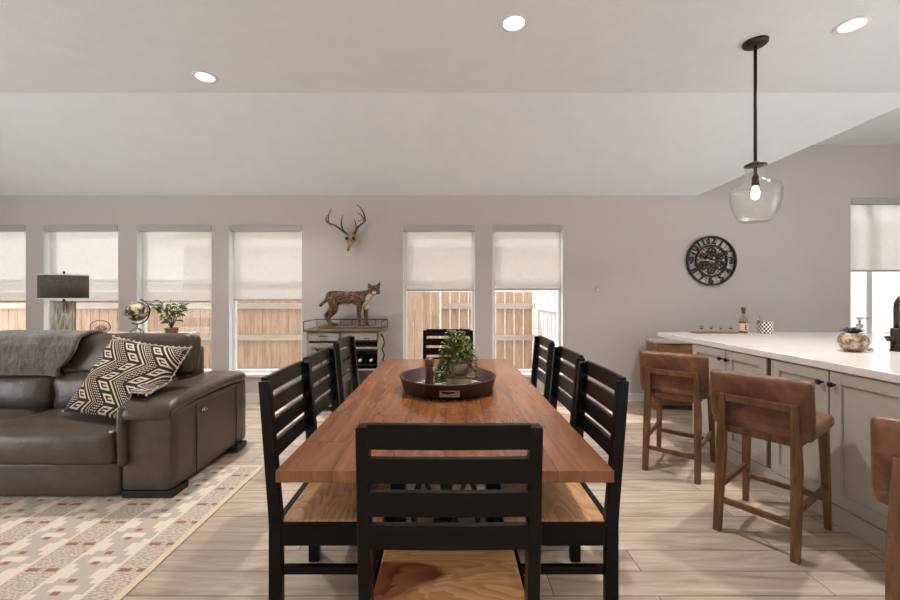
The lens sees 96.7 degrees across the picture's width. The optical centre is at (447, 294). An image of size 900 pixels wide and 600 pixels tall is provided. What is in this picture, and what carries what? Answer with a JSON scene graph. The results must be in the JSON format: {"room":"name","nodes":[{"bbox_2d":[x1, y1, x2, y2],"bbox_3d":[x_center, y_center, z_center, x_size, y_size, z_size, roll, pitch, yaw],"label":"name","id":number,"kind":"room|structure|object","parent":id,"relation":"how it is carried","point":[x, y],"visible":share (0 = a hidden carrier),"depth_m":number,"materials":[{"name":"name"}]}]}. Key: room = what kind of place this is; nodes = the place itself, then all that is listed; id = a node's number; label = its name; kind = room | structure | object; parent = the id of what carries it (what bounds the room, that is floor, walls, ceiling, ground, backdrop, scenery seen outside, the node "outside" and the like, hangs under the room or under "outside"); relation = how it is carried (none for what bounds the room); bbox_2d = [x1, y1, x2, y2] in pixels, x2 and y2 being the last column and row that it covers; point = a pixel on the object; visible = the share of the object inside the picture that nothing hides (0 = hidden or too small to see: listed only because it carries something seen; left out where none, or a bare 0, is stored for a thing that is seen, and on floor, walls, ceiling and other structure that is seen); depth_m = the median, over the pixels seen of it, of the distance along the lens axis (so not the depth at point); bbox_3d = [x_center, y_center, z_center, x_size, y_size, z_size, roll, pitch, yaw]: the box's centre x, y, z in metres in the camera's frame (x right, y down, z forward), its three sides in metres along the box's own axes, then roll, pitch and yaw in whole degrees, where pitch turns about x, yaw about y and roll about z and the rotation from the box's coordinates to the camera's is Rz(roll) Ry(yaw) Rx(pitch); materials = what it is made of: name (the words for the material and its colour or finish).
{"room":"dining room","nodes":[
{"label":"dining room","id":0,"kind":"room"},
{"bbox_2d":[0,0,899,144],"bbox_3d":[-0.025,-1.900,0.705,12.850,0.120,8.710,0,0,0],"label":"ceiling","id":1,"kind":"structure","parent":0,"point":[47,46],"depth_m":2.95,"materials":[{"name":"paint"}]},
{"bbox_2d":[191,70,218,83],"bbox_3d":[-2.050,-1.837,3.376,0.200,0.005,0.200,0,0,0],"label":"recessed light","id":2,"kind":"object","parent":1,"relation":"in","point":[206,77],"visible":1,"depth_m":3.37,"materials":[{"name":"white paint"}]},
{"bbox_2d":[499,13,528,32],"bbox_3d":[0.446,-1.837,2.706,0.200,0.005,0.200,0,0,0],"label":"recessed light","id":3,"kind":"object","parent":1,"relation":"in","point":[513,22],"visible":1,"depth_m":2.70,"materials":[{"name":"white paint"}]},
{"bbox_2d":[729,35,783,223],"bbox_3d":[2.236,-1.185,2.910,0.316,1.307,0.316,0,0,0],"label":"pendant lamp","id":4,"kind":"object","parent":1,"relation":"hanging from","point":[752,44],"visible":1,"depth_m":2.90,"materials":[{"name":"clear glass"}]},
{"bbox_2d":[751,174,759,186],"bbox_3d":[2.236,-0.835,2.910,0.048,0.080,0.048,0,0,0],"label":"socket","id":5,"kind":"object","parent":4,"relation":"attached to","point":[755,177],"depth_m":2.90,"materials":[{"name":"black metal"}]},
{"bbox_2d":[832,15,872,34],"bbox_3d":[2.754,-1.837,2.726,0.200,0.005,0.200,0,0,0],"label":"recessed light","id":6,"kind":"object","parent":1,"relation":"in","point":[851,25],"visible":1,"depth_m":2.72,"materials":[{"name":"white paint"}]},
{"bbox_2d":[0,93,899,194],"bbox_3d":[-0.950,-1.530,4.270,10.701,0.620,1.260,0,0,0],"label":"ceiling","id":7,"kind":"structure","parent":0,"point":[51,143],"depth_m":4.11,"materials":[{"name":"paint"}]},
{"bbox_2d":[0,145,899,392],"bbox_3d":[-0.025,-0.270,4.980,12.550,3.140,0.160,0,0,0],"label":"wall","id":8,"kind":"structure","parent":0,"point":[792,271],"depth_m":4.90,"materials":[{"name":"paint"}]},
{"bbox_2d":[0,225,25,301],"bbox_3d":[-5.630,-0.383,4.930,0.912,0.950,0.080,0,0,0],"label":"roller blind","id":9,"kind":"object","parent":8,"relation":"attached to","point":[12,237],"visible":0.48,"depth_m":4.95,"materials":[{"name":"fabric"}]},
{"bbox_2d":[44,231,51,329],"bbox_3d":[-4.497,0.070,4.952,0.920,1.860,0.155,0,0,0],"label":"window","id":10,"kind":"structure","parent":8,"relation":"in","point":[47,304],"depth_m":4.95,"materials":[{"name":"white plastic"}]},
{"bbox_2d":[43,225,117,301],"bbox_3d":[-4.497,-0.383,4.930,0.912,0.950,0.080,0,0,0],"label":"roller blind","id":11,"kind":"object","parent":8,"relation":"attached to","point":[91,250],"visible":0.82,"depth_m":4.95,"materials":[{"name":"fabric"}]},
{"bbox_2d":[137,225,211,371],"bbox_3d":[-3.356,0.070,4.952,0.920,1.860,0.155,0,0,0],"label":"window","id":12,"kind":"structure","parent":8,"relation":"in","point":[143,326],"depth_m":4.94,"materials":[{"name":"white plastic"}]},
{"bbox_2d":[136,225,210,301],"bbox_3d":[-3.356,-0.383,4.930,0.912,0.950,0.080,0,0,0],"label":"roller blind","id":13,"kind":"object","parent":12,"relation":"attached to","point":[176,259],"visible":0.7,"depth_m":4.95,"materials":[{"name":"fabric"}]},
{"bbox_2d":[229,231,301,376],"bbox_3d":[-2.239,0.070,4.952,0.897,1.860,0.155,0,0,0],"label":"window","id":14,"kind":"structure","parent":8,"relation":"in","point":[232,304],"depth_m":4.95,"materials":[{"name":"white plastic"}]},
{"bbox_2d":[229,225,301,300],"bbox_3d":[-2.239,-0.393,4.930,0.889,0.930,0.080,0,0,0],"label":"roller blind","id":15,"kind":"object","parent":14,"relation":"attached to","point":[267,258],"visible":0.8,"depth_m":4.95,"materials":[{"name":"fabric"}]},
{"bbox_2d":[325,205,365,250],"bbox_3d":[-1.202,-0.796,4.791,0.474,0.545,0.210,0,0,0],"label":"skull","id":16,"kind":"object","parent":8,"relation":"attached to","point":[350,239],"visible":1,"depth_m":4.78},
{"bbox_2d":[403,231,474,358],"bbox_3d":[-0.111,0.070,4.952,0.883,1.860,0.155,0,0,0],"label":"window","id":17,"kind":"structure","parent":8,"relation":"in","point":[404,233],"depth_m":4.98,"materials":[{"name":"white plastic"}]},
{"bbox_2d":[403,225,474,290],"bbox_3d":[-0.111,-0.453,4.930,0.875,0.810,0.080,0,0,0],"label":"roller blind","id":18,"kind":"object","parent":17,"relation":"attached to","point":[438,257],"visible":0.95,"depth_m":4.95,"materials":[{"name":"fabric"}]},
{"bbox_2d":[245,393,643,401],"bbox_3d":[-0.025,1.250,4.891,12.550,0.100,0.018,0,0,0],"label":"baseboard","id":19,"kind":"structure","parent":8,"relation":"attached to","point":[250,397],"depth_m":4.89,"materials":[{"name":"white paint"}]},
{"bbox_2d":[492,231,563,376],"bbox_3d":[0.976,0.070,4.952,0.871,1.860,0.155,0,0,0],"label":"window","id":20,"kind":"structure","parent":8,"relation":"in","point":[526,372],"depth_m":4.98,"materials":[{"name":"white plastic"}]},
{"bbox_2d":[492,225,562,289],"bbox_3d":[0.976,-0.458,4.930,0.863,0.800,0.080,0,0,0],"label":"roller blind","id":21,"kind":"object","parent":20,"relation":"attached to","point":[526,257],"visible":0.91,"depth_m":4.95,"materials":[{"name":"fabric"}]},
{"bbox_2d":[686,236,736,285],"bbox_3d":[3.215,-0.417,4.878,0.608,0.608,0.036,0,0,0],"label":"wall clock","id":22,"kind":"object","parent":8,"relation":"attached to","point":[711,261],"visible":1,"depth_m":4.88,"materials":[{"name":"brown metal"}]},
{"bbox_2d":[850,198,889,332],"bbox_3d":[5.440,-0.345,4.966,1.020,1.690,0.128,0,0,0],"label":"window","id":23,"kind":"structure","parent":8,"relation":"in","point":[867,275],"depth_m":4.99,"materials":[{"name":"white plastic"}]},
{"bbox_2d":[851,198,899,271],"bbox_3d":[5.440,-0.738,4.930,1.012,0.900,0.080,0,0,0],"label":"roller blind","id":24,"kind":"object","parent":23,"relation":"attached to","point":[875,222],"visible":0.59,"depth_m":4.95,"materials":[{"name":"fabric"}]},
{"bbox_2d":[122,402,884,599],"bbox_3d":[-0.025,1.360,0.780,12.950,0.120,8.560,0,0,0],"label":"floor","id":25,"kind":"structure","parent":0,"point":[670,548],"depth_m":2.04,"materials":[{"name":"brown wood"}]},
{"bbox_2d":[0,465,263,599],"bbox_3d":[-3.090,1.296,1.890,3.400,0.008,2.300,0,0,0],"label":"area rug","id":26,"kind":"object","parent":25,"relation":"on","point":[53,547],"visible":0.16,"depth_m":2.16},
{"bbox_2d":[0,333,246,497],"bbox_3d":[-2.950,0.795,2.980,2.455,0.992,1.075,0,0,0],"label":"leather sofa","id":27,"kind":"object","parent":26,"relation":"on","point":[154,442],"visible":0.75,"depth_m":2.58,"materials":[{"name":"brown leather"}]},
{"bbox_2d":[0,407,54,423],"bbox_3d":[-3.445,0.955,2.822,0.910,0.255,0.727,0,0,0],"label":"seat cushion","id":28,"kind":"object","parent":27,"relation":"on","point":[7,414],"depth_m":2.88,"materials":[{"name":"brown leather"}]},
{"bbox_2d":[0,373,61,407],"bbox_3d":[-3.447,0.742,3.139,0.912,0.312,0.370,0,0,0],"label":"cushion","id":29,"kind":"object","parent":27,"relation":"on","point":[16,391],"depth_m":2.98,"materials":[{"name":"brown leather"}]},
{"bbox_2d":[0,330,105,376],"bbox_3d":[-3.198,0.441,3.133,0.928,0.331,0.334,0,0,0],"label":"fur throw","id":30,"kind":"object","parent":27,"relation":"on","point":[22,352],"visible":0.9,"depth_m":3.00,"materials":[{"name":"grey fur"}]},
{"bbox_2d":[0,408,116,464],"bbox_3d":[-2.535,0.956,2.818,0.912,0.256,0.728,0,0,0],"label":"seat cushion","id":31,"kind":"object","parent":27,"relation":"on","point":[51,436],"depth_m":2.48,"materials":[{"name":"brown leather"}]},
{"bbox_2d":[54,372,189,407],"bbox_3d":[-2.534,0.743,3.143,0.910,0.315,0.366,0,0,0],"label":"cushion","id":32,"kind":"object","parent":27,"relation":"on","point":[66,385],"depth_m":2.99,"materials":[{"name":"brown leather"}]},
{"bbox_2d":[62,335,191,418],"bbox_3d":[-2.234,0.570,2.800,0.755,0.532,0.348,0,0,15],"label":"throw pillow","id":33,"kind":"object","parent":27,"relation":"on","point":[125,370],"visible":0.97,"depth_m":2.74,"materials":[{"name":"fabric"}]},
{"bbox_2d":[107,332,199,334],"bbox_3d":[-3.540,0.830,3.780,2.220,0.940,0.300,0,0,0],"label":"console table","id":34,"kind":"object","parent":25,"relation":"on","point":[196,333],"visible":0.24,"depth_m":3.84,"materials":[{"name":"white paint"}]},
{"bbox_2d":[37,271,88,329],"bbox_3d":[-3.600,0.068,3.750,0.355,0.582,0.355,0,0,0],"label":"table lamp","id":35,"kind":"object","parent":34,"relation":"on","point":[63,286],"visible":0.89,"depth_m":3.67,"materials":[{"name":"grey fabric"}]},
{"bbox_2d":[90,320,110,332],"bbox_3d":[-3.235,0.297,3.720,0.147,0.131,0.136,0,0,43],"label":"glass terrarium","id":36,"kind":"object","parent":34,"relation":"on","point":[100,327],"visible":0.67,"depth_m":3.71,"materials":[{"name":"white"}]},
{"bbox_2d":[122,299,150,332],"bbox_3d":[-2.909,0.198,3.750,0.236,0.327,0.202,0,0,0],"label":"desk globe","id":37,"kind":"object","parent":34,"relation":"on","point":[134,311],"visible":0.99,"depth_m":3.71,"materials":[{"name":"gold metal"}]},
{"bbox_2d":[147,299,190,332],"bbox_3d":[-2.575,0.200,3.731,0.388,0.318,0.228,0,0,22],"label":"potted houseplant","id":38,"kind":"object","parent":34,"relation":"on","point":[170,329],"visible":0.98,"depth_m":3.71,"materials":[{"name":"plant"}]},
{"bbox_2d":[302,347,339,549],"bbox_3d":[-0.495,0.809,2.235,0.496,0.981,0.465,0,0,0],"label":"dining chair","id":39,"kind":"object","parent":25,"relation":"on","point":[332,397],"visible":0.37,"depth_m":2.31,"materials":[{"name":"brown wood"}]},
{"bbox_2d":[258,361,393,599],"bbox_3d":[-0.478,0.809,1.745,0.496,0.981,0.465,0,0,0],"label":"dining chair","id":40,"kind":"object","parent":25,"relation":"on","point":[317,515],"visible":0.78,"depth_m":1.53,"materials":[{"name":"brown wood"}]},
{"bbox_2d":[303,319,387,406],"bbox_3d":[-1.154,0.794,4.636,0.886,1.011,0.478,0,0,0],"label":"bar cabinet","id":41,"kind":"object","parent":25,"relation":"on","point":[368,341],"visible":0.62,"depth_m":4.44,"materials":[{"name":"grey wood"}]},
{"bbox_2d":[318,325,383,327],"bbox_3d":[-1.120,0.369,4.650,0.720,0.022,0.200,0,0,0],"label":"wooden plank","id":42,"kind":"object","parent":41,"relation":"on","point":[322,326],"visible":0.89,"depth_m":4.55,"materials":[{"name":"brown wood"}]},
{"bbox_2d":[319,282,379,325],"bbox_3d":[-1.140,0.092,4.640,0.719,0.525,0.212,0,0,0],"label":"bobcat","id":43,"kind":"object","parent":42,"relation":"on","point":[360,299],"visible":1,"depth_m":4.58,"materials":[{"name":"fur"}]},
{"bbox_2d":[358,354,366,362],"bbox_3d":[-0.976,0.726,4.549,0.076,0.076,0.262,0,0,0],"label":"wine bottle","id":44,"kind":"object","parent":41,"relation":"in","point":[361,359],"visible":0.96,"depth_m":4.49,"materials":[{"name":"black glass"}]},
{"bbox_2d":[369,354,377,362],"bbox_3d":[-0.853,0.726,4.549,0.076,0.076,0.262,0,0,0],"label":"wine bottle","id":45,"kind":"object","parent":41,"relation":"in","point":[372,359],"visible":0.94,"depth_m":4.49,"materials":[{"name":"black glass"}]},
{"bbox_2d":[333,335,358,404],"bbox_3d":[-0.543,0.809,2.955,0.496,0.981,0.465,0,0,0],"label":"dining chair","id":46,"kind":"object","parent":25,"relation":"on","point":[349,340],"visible":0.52,"depth_m":2.97,"materials":[{"name":"brown wood"}]},
{"bbox_2d":[275,359,613,522],"bbox_3d":[-0.010,0.927,2.360,1.070,0.746,2.200,0,0,0],"label":"dining table","id":47,"kind":"object","parent":25,"relation":"on","point":[328,455],"visible":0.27,"depth_m":1.74,"materials":[{"name":"brown wood"}]},
{"bbox_2d":[400,366,495,399],"bbox_3d":[0.000,0.510,2.360,0.568,0.086,0.568,0,0,0],"label":"round tray","id":48,"kind":"object","parent":47,"relation":"on","point":[413,380],"visible":0.79,"depth_m":2.15,"materials":[{"name":"brown wood"}]},
{"bbox_2d":[425,356,433,383],"bbox_3d":[-0.108,0.444,2.310,0.054,0.184,0.054,0,0,0],"label":"pepper mill","id":49,"kind":"object","parent":48,"relation":"on","point":[429,362],"visible":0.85,"depth_m":2.29,"materials":[{"name":"wood"}]},
{"bbox_2d":[433,328,479,384],"bbox_3d":[0.034,0.359,2.391,0.247,0.323,0.274,0,0,41],"label":"plant","id":50,"kind":"object","parent":48,"relation":"on","point":[458,348],"visible":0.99,"depth_m":2.37,"materials":[{"name":"green plant"}]},
{"bbox_2d":[444,372,475,384],"bbox_3d":[0.070,0.505,2.400,0.185,0.061,0.140,0,0,0],"label":"trinket box","id":51,"kind":"object","parent":48,"relation":"on","point":[463,379],"visible":0.66,"depth_m":2.34,"materials":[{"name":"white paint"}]},
{"bbox_2d":[423,329,472,358],"bbox_3d":[0.000,0.809,3.513,0.465,0.981,0.496,0,0,0],"label":"dining chair","id":52,"kind":"object","parent":25,"relation":"on","point":[428,332],"visible":0.23,"depth_m":3.73,"materials":[{"name":"brown wood"}]},
{"bbox_2d":[355,422,542,599],"bbox_3d":[0.003,0.809,1.227,0.465,0.981,0.496,0,0,0],"label":"dining chair","id":53,"kind":"object","parent":25,"relation":"on","point":[417,560],"visible":1,"depth_m":1.00,"materials":[{"name":"brown wood"}]},
{"bbox_2d":[530,335,554,400],"bbox_3d":[0.491,0.809,2.965,0.496,0.981,0.465,0,0,0],"label":"dining chair","id":54,"kind":"object","parent":25,"relation":"on","point":[545,378],"visible":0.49,"depth_m":2.97,"materials":[{"name":"brown wood"}]},
{"bbox_2d":[494,361,628,599],"bbox_3d":[0.445,0.809,1.745,0.496,0.981,0.465,0,0,0],"label":"dining chair","id":55,"kind":"object","parent":25,"relation":"on","point":[573,517],"visible":0.73,"depth_m":1.53,"materials":[{"name":"brown wood"}]},
{"bbox_2d":[549,346,584,426],"bbox_3d":[0.470,0.809,2.305,0.496,0.981,0.465,0,0,0],"label":"dining chair","id":56,"kind":"object","parent":25,"relation":"on","point":[557,380],"visible":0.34,"depth_m":2.35,"materials":[{"name":"brown wood"}]},
{"bbox_2d":[645,338,694,409],"bbox_3d":[2.598,0.907,4.607,0.520,0.785,0.292,0,0,9],"label":"bar stool","id":57,"kind":"object","parent":25,"relation":"on","point":[652,344],"visible":0.26,"depth_m":4.50,"materials":[{"name":"wood"}]},
{"bbox_2d":[639,350,714,484],"bbox_3d":[1.758,0.860,3.056,0.450,0.879,0.538,0,0,41],"label":"bar stool","id":58,"kind":"object","parent":25,"relation":"on","point":[667,375],"visible":0.9,"depth_m":2.92,"materials":[{"name":"brown wood"}]},
{"bbox_2d":[641,379,710,398],"bbox_3d":[1.783,0.695,3.085,0.440,0.099,0.460,0,0,41],"label":"seat cushion","id":59,"kind":"object","parent":58,"relation":"on","point":[667,389],"depth_m":2.91,"materials":[{"name":"leather"}]},
{"bbox_2d":[710,369,833,564],"bbox_3d":[1.795,0.860,2.229,0.538,0.879,0.450,0,0,-36],"label":"bar stool","id":60,"kind":"object","parent":25,"relation":"on","point":[779,410],"visible":1,"depth_m":2.11,"materials":[{"name":"brown wood"}]},
{"bbox_2d":[713,412,833,442],"bbox_3d":[1.826,0.695,2.252,0.460,0.099,0.440,0,0,-36],"label":"seat cushion","id":61,"kind":"object","parent":60,"relation":"on","point":[759,426],"depth_m":2.10,"materials":[{"name":"leather"}]},
{"bbox_2d":[692,344,899,552],"bbox_3d":[3.236,0.866,2.075,2.148,0.868,3.050,0,0,0],"label":"kitchen island","id":62,"kind":"object","parent":25,"relation":"on","point":[852,400],"visible":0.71,"depth_m":2.25,"materials":[{"name":"beige paint"}]},
{"bbox_2d":[658,332,899,383],"bbox_3d":[3.317,0.408,2.335,2.265,0.044,3.670,0,0,0],"label":"island countertop","id":63,"kind":"structure","parent":62,"relation":"on","point":[822,350],"depth_m":2.89,"materials":[{"name":"white stone"}]},
{"bbox_2d":[690,332,738,332],"bbox_3d":[2.700,0.380,4.060,0.430,0.010,0.100,0,0,0],"label":"serving board","id":64,"kind":"object","parent":63,"relation":"on","point":[690,332],"visible":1,"depth_m":4.01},
{"bbox_2d":[738,307,748,332],"bbox_3d":[3.000,0.254,4.059,0.085,0.262,0.086,0,0,0],"label":"liquor bottle","id":65,"kind":"object","parent":63,"relation":"on","point":[743,326],"visible":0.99,"depth_m":4.04,"materials":[{"name":"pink glass"}]},
{"bbox_2d":[756,320,774,333],"bbox_3d":[3.205,0.322,4.040,0.146,0.126,0.146,0,0,41],"label":"canister","id":66,"kind":"object","parent":63,"relation":"on","point":[763,326],"visible":0.98,"depth_m":3.98,"materials":[{"name":"ceramic"}]},
{"bbox_2d":[837,327,869,351],"bbox_3d":[2.765,0.301,2.730,0.160,0.168,0.160,0,0,0],"label":"succulent bowl","id":67,"kind":"object","parent":63,"relation":"on","point":[850,340],"visible":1,"depth_m":2.69,"materials":[{"name":"beige ceramic"}]},
{"bbox_2d":[856,317,868,336],"bbox_3d":[2.991,0.272,2.904,0.093,0.226,0.080,0,0,-35],"label":"soap dispenser","id":68,"kind":"object","parent":63,"relation":"on","point":[859,325],"visible":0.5,"depth_m":2.89,"materials":[{"name":"white metal"}]},
{"bbox_2d":[884,296,899,351],"bbox_3d":[3.130,0.184,2.750,0.293,0.402,0.072,0,0,0],"label":"kitchen faucet","id":69,"kind":"object","parent":63,"relation":"on","point":[894,338],"visible":1,"depth_m":2.74,"materials":[{"name":"brown metal"}]},
{"bbox_2d":[870,416,899,599],"bbox_3d":[1.775,0.860,1.348,0.538,0.879,0.450,0,0,-38],"label":"bar stool","id":70,"kind":"object","parent":25,"relation":"on","point":[884,431],"visible":1,"depth_m":1.35,"materials":[{"name":"brown leather"}]},
{"bbox_2d":[873,490,889,504],"bbox_3d":[1.806,0.695,1.372,0.460,0.099,0.440,0,0,-38],"label":"seat cushion","id":71,"kind":"object","parent":70,"relation":"on","point":[882,496],"depth_m":1.39,"materials":[{"name":"leather"}]},
{"label":"outside","id":72,"kind":"structure","parent":0,"visible":0},
{"bbox_3d":[0.000,1.710,14.530,32.000,0.180,18.939,0,0,0],"label":"ground","id":73,"kind":"structure","parent":72,"visible":0},
{"bbox_2d":[0,302,25,330],"bbox_3d":[-8.055,0.783,6.629,2.490,1.674,0.142,0,0,0],"label":"fence panel","id":74,"kind":"object","parent":73,"relation":"on","point":[12,314],"visible":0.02,"depth_m":6.60,"materials":[{"name":"brown wood"}]},
{"bbox_2d":[76,302,117,331],"bbox_3d":[-6.050,0.782,6.629,1.500,1.676,0.142,0,0,0],"label":"fence panel","id":75,"kind":"object","parent":73,"relation":"on","point":[86,312],"visible":0.02,"depth_m":6.60,"materials":[{"name":"brown wood"}]},
{"bbox_2d":[147,302,210,368],"bbox_3d":[-4.535,0.783,6.629,1.510,1.674,0.142,0,0,0],"label":"fence panel","id":76,"kind":"object","parent":73,"relation":"on","point":[198,315],"visible":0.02,"depth_m":6.60,"materials":[{"name":"brown wood"}]},
{"bbox_2d":[237,301,300,368],"bbox_3d":[-2.415,0.782,6.629,2.710,1.676,0.142,0,0,0],"label":"fence panel","id":77,"kind":"object","parent":73,"relation":"on","point":[268,332],"visible":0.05,"depth_m":6.60,"materials":[{"name":"brown wood"}]},
{"bbox_2d":[407,292,439,358],"bbox_3d":[-0.558,0.783,6.470,0.844,1.674,0.100,0,0,0],"label":"fence panel","id":78,"kind":"object","parent":73,"relation":"on","point":[423,308],"visible":0.3,"depth_m":6.42,"materials":[{"name":"brown wood"}]},
{"bbox_2d":[407,290,556,359],"bbox_3d":[1.900,-0.680,12.460,18.040,4.600,5.880,0,0,0],"label":"neighbor house","id":79,"kind":"structure","parent":73,"relation":"on","point":[534,292],"depth_m":10.00,"materials":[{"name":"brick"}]},
{"bbox_2d":[441,292,532,368],"bbox_3d":[0.645,0.782,6.629,1.510,1.675,0.142,0,0,0],"label":"fence panel","id":80,"kind":"object","parent":73,"relation":"on","point":[509,337],"visible":0.43,"depth_m":6.60,"materials":[{"name":"brown wood"}]},
{"bbox_2d":[534,291,556,368],"bbox_3d":[1.494,0.780,5.895,0.152,1.680,1.390,0,0,0],"label":"fence","id":81,"kind":"object","parent":73,"relation":"on","point":[546,305],"visible":0.34,"depth_m":5.91,"materials":[{"name":"white wood"}]},
{"bbox_2d":[851,272,899,331],"bbox_3d":[6.850,0.135,7.300,3.940,2.970,0.260,0,0,0],"label":"wall","id":82,"kind":"structure","parent":73,"relation":"on","point":[885,285],"depth_m":7.20,"materials":[{"name":"white paint"}]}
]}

